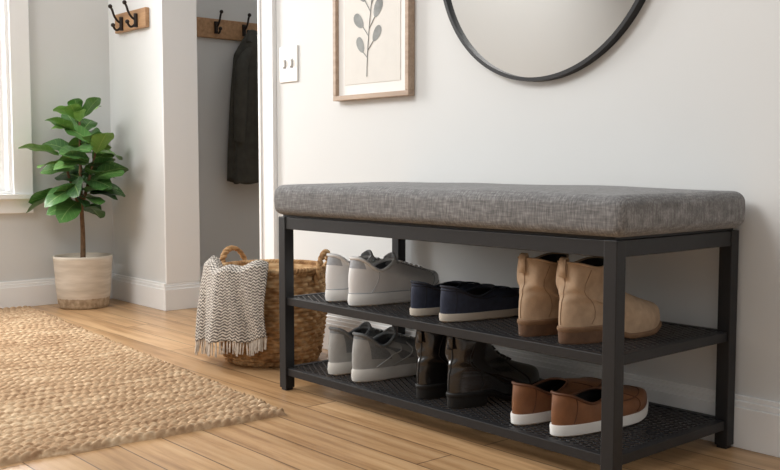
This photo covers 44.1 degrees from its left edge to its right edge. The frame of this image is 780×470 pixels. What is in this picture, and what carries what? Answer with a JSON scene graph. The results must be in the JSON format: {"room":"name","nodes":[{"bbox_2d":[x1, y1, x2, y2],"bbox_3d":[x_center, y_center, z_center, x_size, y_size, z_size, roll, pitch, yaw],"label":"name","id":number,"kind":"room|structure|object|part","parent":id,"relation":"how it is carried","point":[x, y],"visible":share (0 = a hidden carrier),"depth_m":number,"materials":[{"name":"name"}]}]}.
{"room":"home entryway","nodes":[
{"label":"home entryway","id":0,"kind":"room"},
{"bbox_2d":[0,0,259,281],"bbox_3d":[-2.117,-0.928,3.215,5.700,2.500,0.140,-4,6,-41],"label":"wall","id":1,"kind":"structure","parent":0,"point":[69,39],"depth_m":3.93,"materials":[{"name":"paint"}]},
{"bbox_2d":[0,0,33,213],"bbox_3d":[-1.853,-0.891,3.424,1.110,1.655,0.174,-4,6,-41],"label":"window","id":2,"kind":"structure","parent":1,"relation":"in","point":[18,17],"depth_m":3.73,"materials":[{"name":"paint"}]},
{"bbox_3d":[-1.864,-0.892,3.437,0.930,1.504,0.139,-4,6,-41],"label":"window sash","id":3,"kind":"part","parent":2,"relation":"part of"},
{"bbox_2d":[0,266,203,308],"bbox_3d":[-2.067,0.271,3.244,5.700,0.104,0.014,-4,6,-41],"label":"baseboard","id":4,"kind":"structure","parent":1,"relation":"attached to","point":[38,292],"depth_m":3.80,"materials":[{"name":"paint"}]},
{"bbox_2d":[197,10,257,40],"bbox_3d":[-0.707,-0.935,4.300,0.790,0.118,0.076,-4,6,-41],"label":"coat rack","id":5,"kind":"object","parent":1,"relation":"attached to","point":[206,27],"visible":0.4,"depth_m":4.29,"materials":[{"name":"brown wood"}]},
{"bbox_3d":[-0.770,-0.919,4.267,0.017,0.052,0.018,-4,6,-41],"label":"hook plate","id":6,"kind":"part","parent":5,"relation":"part of","materials":[{"name":"brown metal"}]},
{"bbox_2d":[227,30,258,183],"bbox_3d":[-0.611,-0.577,4.348,0.268,0.694,0.140,-4,6,-41],"label":"coat","id":7,"kind":"object","parent":5,"relation":"hanging from","point":[243,132],"visible":0.69,"depth_m":4.29,"materials":[{"name":"fabric"}]},
{"bbox_3d":[-0.661,-0.926,4.362,0.017,0.052,0.018,-4,6,-41],"label":"hook plate","id":8,"kind":"part","parent":5,"relation":"part of","materials":[{"name":"brown metal"}]},
{"bbox_2d":[161,0,199,283],"bbox_3d":[-0.802,-0.787,3.664,0.148,1.946,0.008,-4,6,-41],"label":"wall","id":9,"kind":"structure","parent":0,"point":[178,17],"depth_m":3.69,"materials":[{"name":"white paint"}]},
{"bbox_2d":[0,299,779,469],"bbox_3d":[-0.152,0.484,1.052,5.700,0.001,6.130,-4,6,-41],"label":"floor","id":10,"kind":"structure","parent":0,"point":[322,427],"depth_m":1.96,"materials":[{"name":"brown wood"}]},
{"bbox_2d":[18,97,128,309],"bbox_3d":[-1.201,-0.122,3.716,0.407,0.819,0.346,-4,6,-41],"label":"fiddle leaf fig","id":11,"kind":"object","parent":10,"relation":"on","point":[82,279],"visible":1,"depth_m":3.71,"materials":[{"name":"plant"}]},
{"bbox_2d":[0,306,285,466],"bbox_3d":[-1.356,0.367,2.545,1.506,0.016,2.070,-4,6,-41],"label":"jute rug","id":12,"kind":"object","parent":10,"relation":"on","point":[66,388],"visible":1,"depth_m":2.28,"materials":[{"name":"beige wicker"}]},
{"bbox_2d":[219,245,329,366],"bbox_3d":[-0.338,0.197,2.775,0.328,0.320,0.322,-1,4,-16],"label":"woven basket","id":13,"kind":"object","parent":10,"relation":"on","point":[309,275],"visible":0.56,"depth_m":2.67,"materials":[{"name":"brown wicker"}]},
{"bbox_2d":[195,255,268,356],"bbox_3d":[-0.442,0.203,2.666,0.149,0.282,0.307,-4,6,-41],"label":"throw blanket","id":14,"kind":"object","parent":13,"relation":"in","point":[230,307],"visible":1,"depth_m":2.60,"materials":[{"name":"fabric"}]},
{"bbox_2d":[274,182,744,469],"bbox_3d":[0.202,0.146,2.127,0.414,0.518,1.029,-4,6,-41],"label":"storage bench","id":15,"kind":"object","parent":10,"relation":"on","point":[613,223],"visible":0.91,"depth_m":1.85,"materials":[{"name":"black metal"}]},
{"bbox_2d":[325,250,380,301],"bbox_3d":[-0.042,0.095,2.390,0.291,0.118,0.097,-4,6,-41],"label":"sneaker","id":16,"kind":"object","parent":15,"relation":"on","point":[337,267],"visible":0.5,"depth_m":2.30,"materials":[{"name":"leather"}]},
{"bbox_2d":[327,321,383,374],"bbox_3d":[-0.047,0.271,2.397,0.276,0.116,0.097,-4,6,-45],"label":"shoe","id":17,"kind":"object","parent":15,"relation":"on","point":[340,344],"visible":0.52,"depth_m":2.31,"materials":[{"name":"grey fabric"}]},
{"bbox_2d":[351,327,417,381],"bbox_3d":[0.015,0.277,2.320,0.276,0.116,0.097,-4,6,-42],"label":"shoe","id":18,"kind":"object","parent":15,"relation":"on","point":[390,354],"visible":0.89,"depth_m":2.25,"materials":[{"name":"grey fabric"}]},
{"bbox_2d":[348,252,439,305],"bbox_3d":[0.015,0.100,2.319,0.291,0.118,0.097,-4,6,-41],"label":"sneaker","id":19,"kind":"object","parent":15,"relation":"on","point":[387,280],"visible":0.98,"depth_m":2.25,"materials":[{"name":"leather"}]},
{"bbox_2d":[415,330,447,399],"bbox_3d":[0.166,0.267,2.160,0.288,0.160,0.097,-4,6,-42],"label":"boot","id":20,"kind":"object","parent":15,"relation":"on","point":[432,363],"visible":0.36,"depth_m":2.07,"materials":[{"name":"leather"}]},
{"bbox_2d":[409,280,495,316],"bbox_3d":[0.150,0.131,2.169,0.278,0.077,0.097,-4,6,-42],"label":"shoe","id":21,"kind":"object","parent":15,"relation":"on","point":[425,297],"visible":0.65,"depth_m":2.08,"materials":[{"name":"fabric"}]},
{"bbox_2d":[439,285,518,321],"bbox_3d":[0.213,0.137,2.090,0.278,0.077,0.097,-3,5,-39],"label":"shoe","id":22,"kind":"object","parent":15,"relation":"on","point":[485,302],"visible":0.88,"depth_m":2.03,"materials":[{"name":"fabric"}]},
{"bbox_2d":[445,336,538,408],"bbox_3d":[0.229,0.273,2.082,0.288,0.160,0.097,-4,6,-41],"label":"boot","id":23,"kind":"object","parent":15,"relation":"on","point":[476,371],"visible":0.82,"depth_m":2.00,"materials":[{"name":"leather"}]},
{"bbox_2d":[294,361,714,451],"bbox_3d":[0.203,0.349,2.153,0.362,0.002,0.964,-4,6,-41],"label":"shelf","id":24,"kind":"object","parent":15,"relation":"attached to","point":[485,421],"depth_m":1.92,"materials":[{"name":"black metal"}]},
{"bbox_2d":[295,294,716,351],"bbox_3d":[0.203,0.173,2.140,0.362,0.002,0.964,-4,6,-41],"label":"shelf","id":25,"kind":"object","parent":15,"relation":"attached to","point":[671,337],"depth_m":1.92,"materials":[{"name":"black metal"}]},
{"bbox_2d":[274,182,744,236],"bbox_3d":[0.200,-0.072,2.110,0.411,0.080,1.029,-4,6,-41],"label":"seat cushion","id":26,"kind":"object","parent":15,"relation":"on","point":[472,209],"depth_m":1.82,"materials":[{"name":"grey fabric"}]},
{"bbox_2d":[517,253,568,336],"bbox_3d":[0.362,0.108,1.922,0.288,0.160,0.097,-3,5,-38],"label":"boot","id":27,"kind":"object","parent":15,"relation":"on","point":[538,313],"visible":0.53,"depth_m":1.84,"materials":[{"name":"leather"}]},
{"bbox_2d":[510,377,601,425],"bbox_3d":[0.348,0.320,1.957,0.291,0.083,0.100,-4,6,-41],"label":"loafer","id":28,"kind":"object","parent":15,"relation":"on","point":[531,404],"visible":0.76,"depth_m":1.87,"materials":[{"name":"brown leather"}]},
{"bbox_2d":[549,385,648,436],"bbox_3d":[0.413,0.326,1.876,0.291,0.083,0.100,-4,5,-40],"label":"loafer","id":29,"kind":"object","parent":15,"relation":"on","point":[578,413],"visible":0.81,"depth_m":1.80,"materials":[{"name":"brown leather"}]},
{"bbox_2d":[556,256,661,343],"bbox_3d":[0.426,0.114,1.843,0.288,0.160,0.097,-3,5,-37],"label":"boot","id":30,"kind":"object","parent":15,"relation":"on","point":[579,283],"visible":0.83,"depth_m":1.76,"materials":[{"name":"leather"}]},
{"bbox_2d":[108,0,779,401],"bbox_3d":[0.860,-0.820,1.745,0.140,2.500,5.990,-4,6,-41],"label":"wall","id":31,"kind":"structure","parent":0,"point":[688,96],"depth_m":2.24,"materials":[{"name":"paint"}]},
{"bbox_2d":[108,0,148,33],"bbox_3d":[-1.038,-0.855,3.766,0.076,0.104,0.265,-4,6,-41],"label":"coat rack","id":32,"kind":"object","parent":31,"relation":"attached to","point":[136,19],"visible":1,"depth_m":3.74,"materials":[{"name":"brown wood"}]},
{"bbox_3d":[-1.067,-0.838,3.825,0.017,0.052,0.018,-4,6,-41],"label":"hook plate","id":33,"kind":"part","parent":32,"relation":"part of","materials":[{"name":"brown metal"}]},
{"bbox_3d":[-0.985,-0.832,3.731,0.017,0.052,0.018,-4,6,-41],"label":"hook plate","id":34,"kind":"part","parent":32,"relation":"part of","materials":[{"name":"brown metal"}]},
{"bbox_2d":[163,281,199,310],"bbox_3d":[-0.804,0.235,3.731,0.154,0.104,0.014,-4,6,-41],"label":"baseboard","id":35,"kind":"structure","parent":31,"relation":"attached to","point":[182,295],"depth_m":3.72,"materials":[{"name":"paint"}]},
{"bbox_2d":[257,0,277,259],"bbox_3d":[-0.564,-0.754,3.376,0.162,2.130,0.755,-4,6,-41],"label":"trim","id":36,"kind":"structure","parent":31,"relation":"attached to","point":[266,9],"depth_m":3.10,"materials":[{"name":"white paint"}]},
{"bbox_3d":[-0.564,-0.754,3.376,0.162,2.130,0.755,-4,6,-41],"label":"door","id":37,"kind":"part","parent":36,"relation":"part of","materials":[{"name":"paint"}]},
{"bbox_2d":[280,45,297,82],"bbox_3d":[-0.319,-0.534,3.008,0.014,0.112,0.096,-4,6,-41],"label":"light switch","id":38,"kind":"object","parent":31,"relation":"attached to","point":[288,54],"visible":1,"depth_m":3.00,"materials":[{"name":"white plastic"}]},
{"bbox_2d":[333,0,414,101],"bbox_3d":[-0.050,-0.620,2.684,0.024,0.476,0.329,-4,6,-41],"label":"framed botanical print","id":39,"kind":"object","parent":31,"relation":"attached to","point":[374,40],"visible":1,"depth_m":2.69,"materials":[{"name":"beige paper"}]},
{"bbox_3d":[-0.056,-0.610,2.688,0.002,0.330,0.063,-4,6,-41],"label":"printed stem","id":40,"kind":"part","parent":39,"relation":"part of","materials":[{"name":"grey paper"}]},
{"bbox_2d":[112,273,779,457],"bbox_3d":[0.801,0.379,1.783,0.014,0.104,5.990,-4,6,-41],"label":"baseboard","id":41,"kind":"structure","parent":31,"relation":"attached to","point":[756,420],"depth_m":2.04,"materials":[{"name":"paint"}]},
{"bbox_2d":[443,0,645,81],"bbox_3d":[0.349,-0.687,2.220,0.022,0.660,0.660,-4,6,-41],"label":"round wall mirror","id":42,"kind":"object","parent":31,"relation":"attached to","point":[521,40],"visible":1,"depth_m":2.24,"materials":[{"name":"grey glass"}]}
]}

